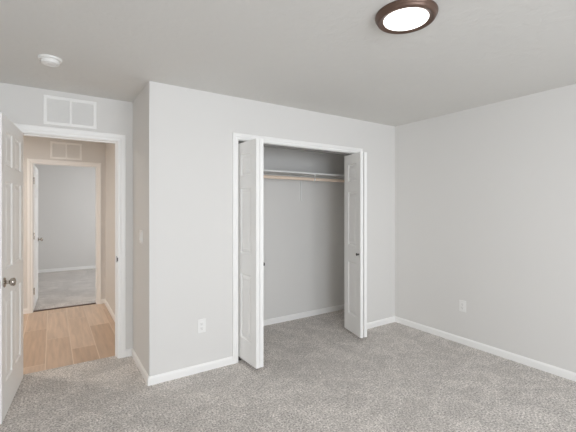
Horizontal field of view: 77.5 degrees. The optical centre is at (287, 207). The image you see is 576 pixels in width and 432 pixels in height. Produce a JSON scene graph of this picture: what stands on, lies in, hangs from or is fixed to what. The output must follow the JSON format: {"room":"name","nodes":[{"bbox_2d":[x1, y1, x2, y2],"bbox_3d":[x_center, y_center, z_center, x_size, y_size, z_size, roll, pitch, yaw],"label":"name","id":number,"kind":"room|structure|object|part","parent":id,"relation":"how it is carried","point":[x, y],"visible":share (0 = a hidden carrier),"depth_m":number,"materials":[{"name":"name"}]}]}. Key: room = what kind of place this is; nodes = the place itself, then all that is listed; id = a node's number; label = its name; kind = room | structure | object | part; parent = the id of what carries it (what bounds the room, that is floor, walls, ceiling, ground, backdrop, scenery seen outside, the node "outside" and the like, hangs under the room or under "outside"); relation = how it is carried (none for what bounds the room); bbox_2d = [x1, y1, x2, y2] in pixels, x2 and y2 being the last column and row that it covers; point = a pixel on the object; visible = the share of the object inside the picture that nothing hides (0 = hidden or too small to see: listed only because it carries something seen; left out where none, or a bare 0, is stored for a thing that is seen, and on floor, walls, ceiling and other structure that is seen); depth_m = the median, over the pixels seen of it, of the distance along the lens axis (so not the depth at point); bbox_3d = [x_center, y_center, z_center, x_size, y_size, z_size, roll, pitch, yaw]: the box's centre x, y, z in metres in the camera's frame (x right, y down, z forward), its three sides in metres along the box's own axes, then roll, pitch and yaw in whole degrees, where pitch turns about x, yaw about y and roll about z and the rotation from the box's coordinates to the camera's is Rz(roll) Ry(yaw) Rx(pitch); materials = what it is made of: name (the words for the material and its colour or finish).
{"room":"empty bedroom","nodes":[
{"label":"empty bedroom","id":0,"kind":"room"},
{"bbox_2d":[33,164,94,269],"bbox_3d":[-4.907,0.200,8.275,4.300,2.440,0.100,0,0,-33],"label":"wall","id":1,"kind":"structure","parent":0,"point":[66,194],"depth_m":8.13,"materials":[{"name":"white paint"}]},
{"bbox_2d":[38,265,94,272],"bbox_3d":[-4.876,1.386,8.228,4.100,0.068,0.013,0,0,-33],"label":"baseboard","id":2,"kind":"structure","parent":1,"relation":"attached to","point":[81,267],"depth_m":8.12,"materials":[{"name":"white paint"}]},
{"bbox_2d":[23,136,104,308],"bbox_3d":[-4.137,0.200,4.529,3.268,2.440,0.115,0,0,-33],"label":"wall","id":3,"kind":"structure","parent":0,"point":[33,147],"depth_m":5.00,"materials":[{"name":"white paint"}]},
{"bbox_2d":[33,165,42,308],"bbox_3d":[-3.745,0.401,5.305,0.169,2.008,0.764,0,0,-31],"label":"door","id":4,"kind":"structure","parent":3,"relation":"in","point":[36,239],"depth_m":5.21,"materials":[{"name":"white paint"}]},
{"bbox_2d":[27,158,100,313],"bbox_3d":[-3.186,0.385,5.144,0.887,2.110,0.132,0,0,-33],"label":"door frame","id":5,"kind":"structure","parent":3,"relation":"attached to","point":[30,162],"depth_m":5.05,"materials":[{"name":"white paint"}]},
{"bbox_2d":[50,141,81,159],"bbox_3d":[-3.152,-0.812,5.101,0.382,0.240,0.013,0,0,-33],"label":"air vent","id":6,"kind":"object","parent":3,"relation":"in","point":[58,150],"visible":1,"depth_m":5.10,"materials":[{"name":"white paint"}]},
{"bbox_3d":[-3.227,-0.812,5.055,0.155,0.188,0.008,0,0,-33],"label":"louver panel","id":7,"kind":"part","parent":6,"relation":"part of","materials":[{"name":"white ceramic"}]},
{"bbox_3d":[-3.080,-0.812,5.151,0.155,0.188,0.008,0,0,-33],"label":"louver panel","id":8,"kind":"part","parent":6,"relation":"part of","materials":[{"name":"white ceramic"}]},
{"bbox_2d":[33,268,94,309],"bbox_3d":[-3.949,1.455,6.819,4.300,0.070,3.585,0,0,-33],"label":"floor","id":9,"kind":"structure","parent":0,"point":[71,287],"depth_m":6.33,"materials":[{"name":"carpet"}]},
{"bbox_2d":[0,82,132,348],"bbox_3d":[-2.173,0.200,3.089,1.766,2.440,0.115,0,0,-33],"label":"wall","id":10,"kind":"structure","parent":0,"point":[20,104],"depth_m":3.36,"materials":[{"name":"white paint"}]},
{"bbox_2d":[0,112,22,424],"bbox_3d":[-2.047,0.391,2.649,0.169,2.028,0.756,0,0,-28],"label":"door","id":11,"kind":"structure","parent":10,"relation":"in","point":[11,137],"depth_m":2.57,"materials":[{"name":"white paint"}]},
{"bbox_3d":[-1.860,0.495,2.401,0.067,0.066,0.066,0,0,-28],"label":"knob","id":12,"kind":"part","parent":11,"relation":"part of","materials":[{"name":"silver metal"}]},
{"bbox_2d":[13,123,125,358],"bbox_3d":[-1.955,0.361,3.232,0.885,2.118,0.150,0,0,-33],"label":"door frame","id":13,"kind":"structure","parent":10,"relation":"attached to","point":[119,140],"depth_m":3.39,"materials":[{"name":"white paint"}]},
{"bbox_2d":[43,95,96,128],"bbox_3d":[-1.923,-0.846,3.177,0.402,0.250,0.013,0,0,-33],"label":"air vent","id":14,"kind":"object","parent":10,"relation":"in","point":[61,111],"visible":1,"depth_m":3.17,"materials":[{"name":"white paint"}]},
{"bbox_3d":[-2.002,-0.846,3.128,0.165,0.198,0.008,0,0,-33],"label":"louver panel","id":15,"kind":"part","parent":14,"relation":"part of","materials":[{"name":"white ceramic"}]},
{"bbox_3d":[-1.847,-0.846,3.230,0.165,0.198,0.008,0,0,-33],"label":"louver panel","id":16,"kind":"part","parent":14,"relation":"part of","materials":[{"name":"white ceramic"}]},
{"bbox_2d":[126,348,131,356],"bbox_3d":[-2.186,1.386,3.004,1.651,0.068,0.013,0,0,-33],"label":"baseboard","id":17,"kind":"structure","parent":10,"relation":"attached to","point":[128,351],"depth_m":3.44,"materials":[{"name":"white paint"}]},
{"bbox_2d":[105,143,114,313],"bbox_3d":[-2.134,0.200,4.549,0.100,2.440,2.283,0,0,-33],"label":"wall","id":18,"kind":"structure","parent":0,"point":[109,147],"depth_m":4.90,"materials":[{"name":"white paint"}]},
{"bbox_2d":[23,299,114,321],"bbox_3d":[-3.468,1.394,3.603,3.168,0.068,2.168,0,0,-33],"label":"baseboard","id":19,"kind":"structure","parent":18,"relation":"attached to","point":[103,301],"depth_m":4.84,"materials":[{"name":"white paint"}]},
{"bbox_2d":[133,81,394,376],"bbox_3d":[-0.080,0.200,3.977,2.938,2.440,0.702,0,0,-33],"label":"wall","id":20,"kind":"structure","parent":0,"point":[182,136],"depth_m":3.13,"materials":[{"name":"white paint"}]},
{"bbox_2d":[132,348,148,385],"bbox_3d":[-1.308,1.386,3.161,0.013,0.068,0.715,0,0,-33],"label":"baseboard","id":21,"kind":"structure","parent":20,"relation":"attached to","point":[142,370],"depth_m":3.10,"materials":[{"name":"white paint"}]},
{"bbox_2d":[139,230,142,243],"bbox_3d":[-1.282,0.248,3.121,0.012,0.117,0.117,0,0,-33],"label":"light switch","id":22,"kind":"object","parent":20,"relation":"attached to","point":[140,231],"visible":1,"depth_m":3.10,"materials":[{"name":"white plastic"}]},
{"bbox_2d":[198,318,205,332],"bbox_3d":[-0.748,1.023,3.112,0.072,0.117,0.009,0,0,-33],"label":"wall outlet","id":23,"kind":"object","parent":20,"relation":"attached to","point":[202,322],"visible":1,"depth_m":3.11,"materials":[{"name":"white plastic"}]},
{"bbox_2d":[238,138,264,368],"bbox_3d":[-0.335,0.405,3.251,0.120,2.031,0.368,0,0,-33],"label":"bifold door","id":24,"kind":"structure","parent":20,"relation":"in","point":[250,153],"depth_m":3.17,"materials":[{"name":"white paint"}]},
{"bbox_3d":[-0.316,0.391,3.264,0.034,1.975,0.366,0,0,-29],"label":"door","id":25,"kind":"part","parent":24,"relation":"part of","materials":[{"name":"white paint"}]},
{"bbox_2d":[148,316,394,385],"bbox_3d":[0.112,1.386,3.675,2.951,0.068,0.013,0,0,-33],"label":"baseboard","id":26,"kind":"structure","parent":20,"relation":"attached to","point":[195,369],"depth_m":3.09,"materials":[{"name":"white paint"}]},
{"bbox_2d":[232,132,362,363],"bbox_3d":[0.148,0.366,3.765,1.638,2.109,0.132,0,0,-33],"label":"door frame","id":27,"kind":"structure","parent":20,"relation":"attached to","point":[237,138],"depth_m":3.29,"materials":[{"name":"white paint"}]},
{"bbox_2d":[344,152,366,337],"bbox_3d":[0.741,0.405,3.986,0.117,2.031,0.379,0,0,-16],"label":"bifold door","id":28,"kind":"structure","parent":20,"relation":"in","point":[355,165],"depth_m":3.88,"materials":[{"name":"white paint"}]},
{"bbox_3d":[0.779,0.391,4.004,0.034,1.975,0.366,0,0,-16],"label":"door","id":29,"kind":"part","parent":28,"relation":"part of","materials":[{"name":"white paint"}]},
{"bbox_2d":[0,0,575,126],"bbox_3d":[0.724,-1.050,1.255,4.789,0.060,6.500,0,0,-33],"label":"ceiling","id":30,"kind":"structure","parent":0,"point":[332,57],"depth_m":2.35,"materials":[{"name":"white paint"}]},
{"bbox_2d":[38,54,61,66],"bbox_3d":[-1.622,-0.999,2.446,0.141,0.042,0.141,0,0,-33],"label":"smoke detector","id":31,"kind":"object","parent":30,"relation":"attached to","point":[48,60],"visible":1,"depth_m":2.41,"materials":[{"name":"white plastic"}]},
{"bbox_2d":[375,0,438,33],"bbox_3d":[0.621,-1.001,1.890,0.317,0.038,0.317,0,0,-33],"label":"ceiling light","id":32,"kind":"object","parent":30,"relation":"in","point":[398,16],"visible":1,"depth_m":1.84,"materials":[{"name":"white glass"}]},
{"bbox_2d":[383,8,428,30],"bbox_3d":[0.621,-0.987,1.890,0.229,0.010,0.229,0,0,-33],"label":"diffuser","id":33,"kind":"object","parent":32,"relation":"attached to","point":[401,19],"depth_m":1.88,"materials":[{"name":"white glass"}]},
{"bbox_2d":[0,304,575,431],"bbox_3d":[-0.492,1.455,1.738,6.289,0.070,8.645,0,0,-33],"label":"floor","id":34,"kind":"structure","parent":0,"point":[316,375],"depth_m":2.84,"materials":[{"name":"carpet"}]},
{"bbox_2d":[263,147,346,319],"bbox_3d":[-0.168,0.200,4.474,2.539,2.440,0.100,0,0,-33],"label":"wall","id":35,"kind":"structure","parent":0,"point":[303,241],"depth_m":4.64,"materials":[{"name":"white paint"}]},
{"bbox_2d":[263,304,343,325],"bbox_3d":[0.080,1.386,4.189,2.439,0.068,0.650,0,0,-33],"label":"baseboard","id":36,"kind":"structure","parent":35,"relation":"attached to","point":[338,307],"depth_m":4.63,"materials":[{"name":"white paint"}]},
{"bbox_2d":[300,174,315,200],"bbox_3d":[0.250,-0.253,4.505,0.026,0.316,0.308,0,0,-33],"label":"shelf bracket","id":37,"kind":"object","parent":35,"relation":"attached to","point":[313,174],"visible":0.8,"depth_m":4.62,"materials":[{"name":"white plastic"}]},
{"bbox_3d":[0.169,-0.253,4.628,0.026,0.316,0.014,0,0,-33],"label":"wall plate","id":38,"kind":"part","parent":37,"relation":"part of","materials":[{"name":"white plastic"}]},
{"bbox_2d":[263,175,343,181],"bbox_3d":[0.053,-0.352,4.231,2.397,0.037,0.037,0,0,-33],"label":"closet rod","id":39,"kind":"object","parent":37,"relation":"attached to","point":[264,176],"visible":0.32,"depth_m":4.28,"materials":[{"name":"brown wood"}]},
{"bbox_2d":[263,169,343,178],"bbox_3d":[-0.015,-0.389,4.332,2.437,0.082,0.304,0,0,-33],"label":"closet shelf","id":40,"kind":"object","parent":37,"relation":"on","point":[265,171],"visible":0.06,"depth_m":4.41,"materials":[{"name":"grey wood"}]},
{"bbox_2d":[395,84,575,372],"bbox_3d":[2.660,0.200,2.577,0.100,2.440,6.380,0,0,-33],"label":"wall","id":41,"kind":"structure","parent":0,"point":[485,196],"depth_m":3.47,"materials":[{"name":"white paint"}]},
{"bbox_2d":[459,300,465,311],"bbox_3d":[1.824,1.025,3.748,0.009,0.117,0.072,0,0,-33],"label":"wall outlet","id":42,"kind":"object","parent":41,"relation":"attached to","point":[462,304],"visible":1,"depth_m":3.75,"materials":[{"name":"white plastic"}]},
{"bbox_2d":[395,316,575,381],"bbox_3d":[2.851,1.386,2.185,0.013,0.068,5.515,0,0,-33],"label":"baseboard","id":43,"kind":"structure","parent":41,"relation":"attached to","point":[539,365],"depth_m":3.48,"materials":[{"name":"white paint"}]}
]}

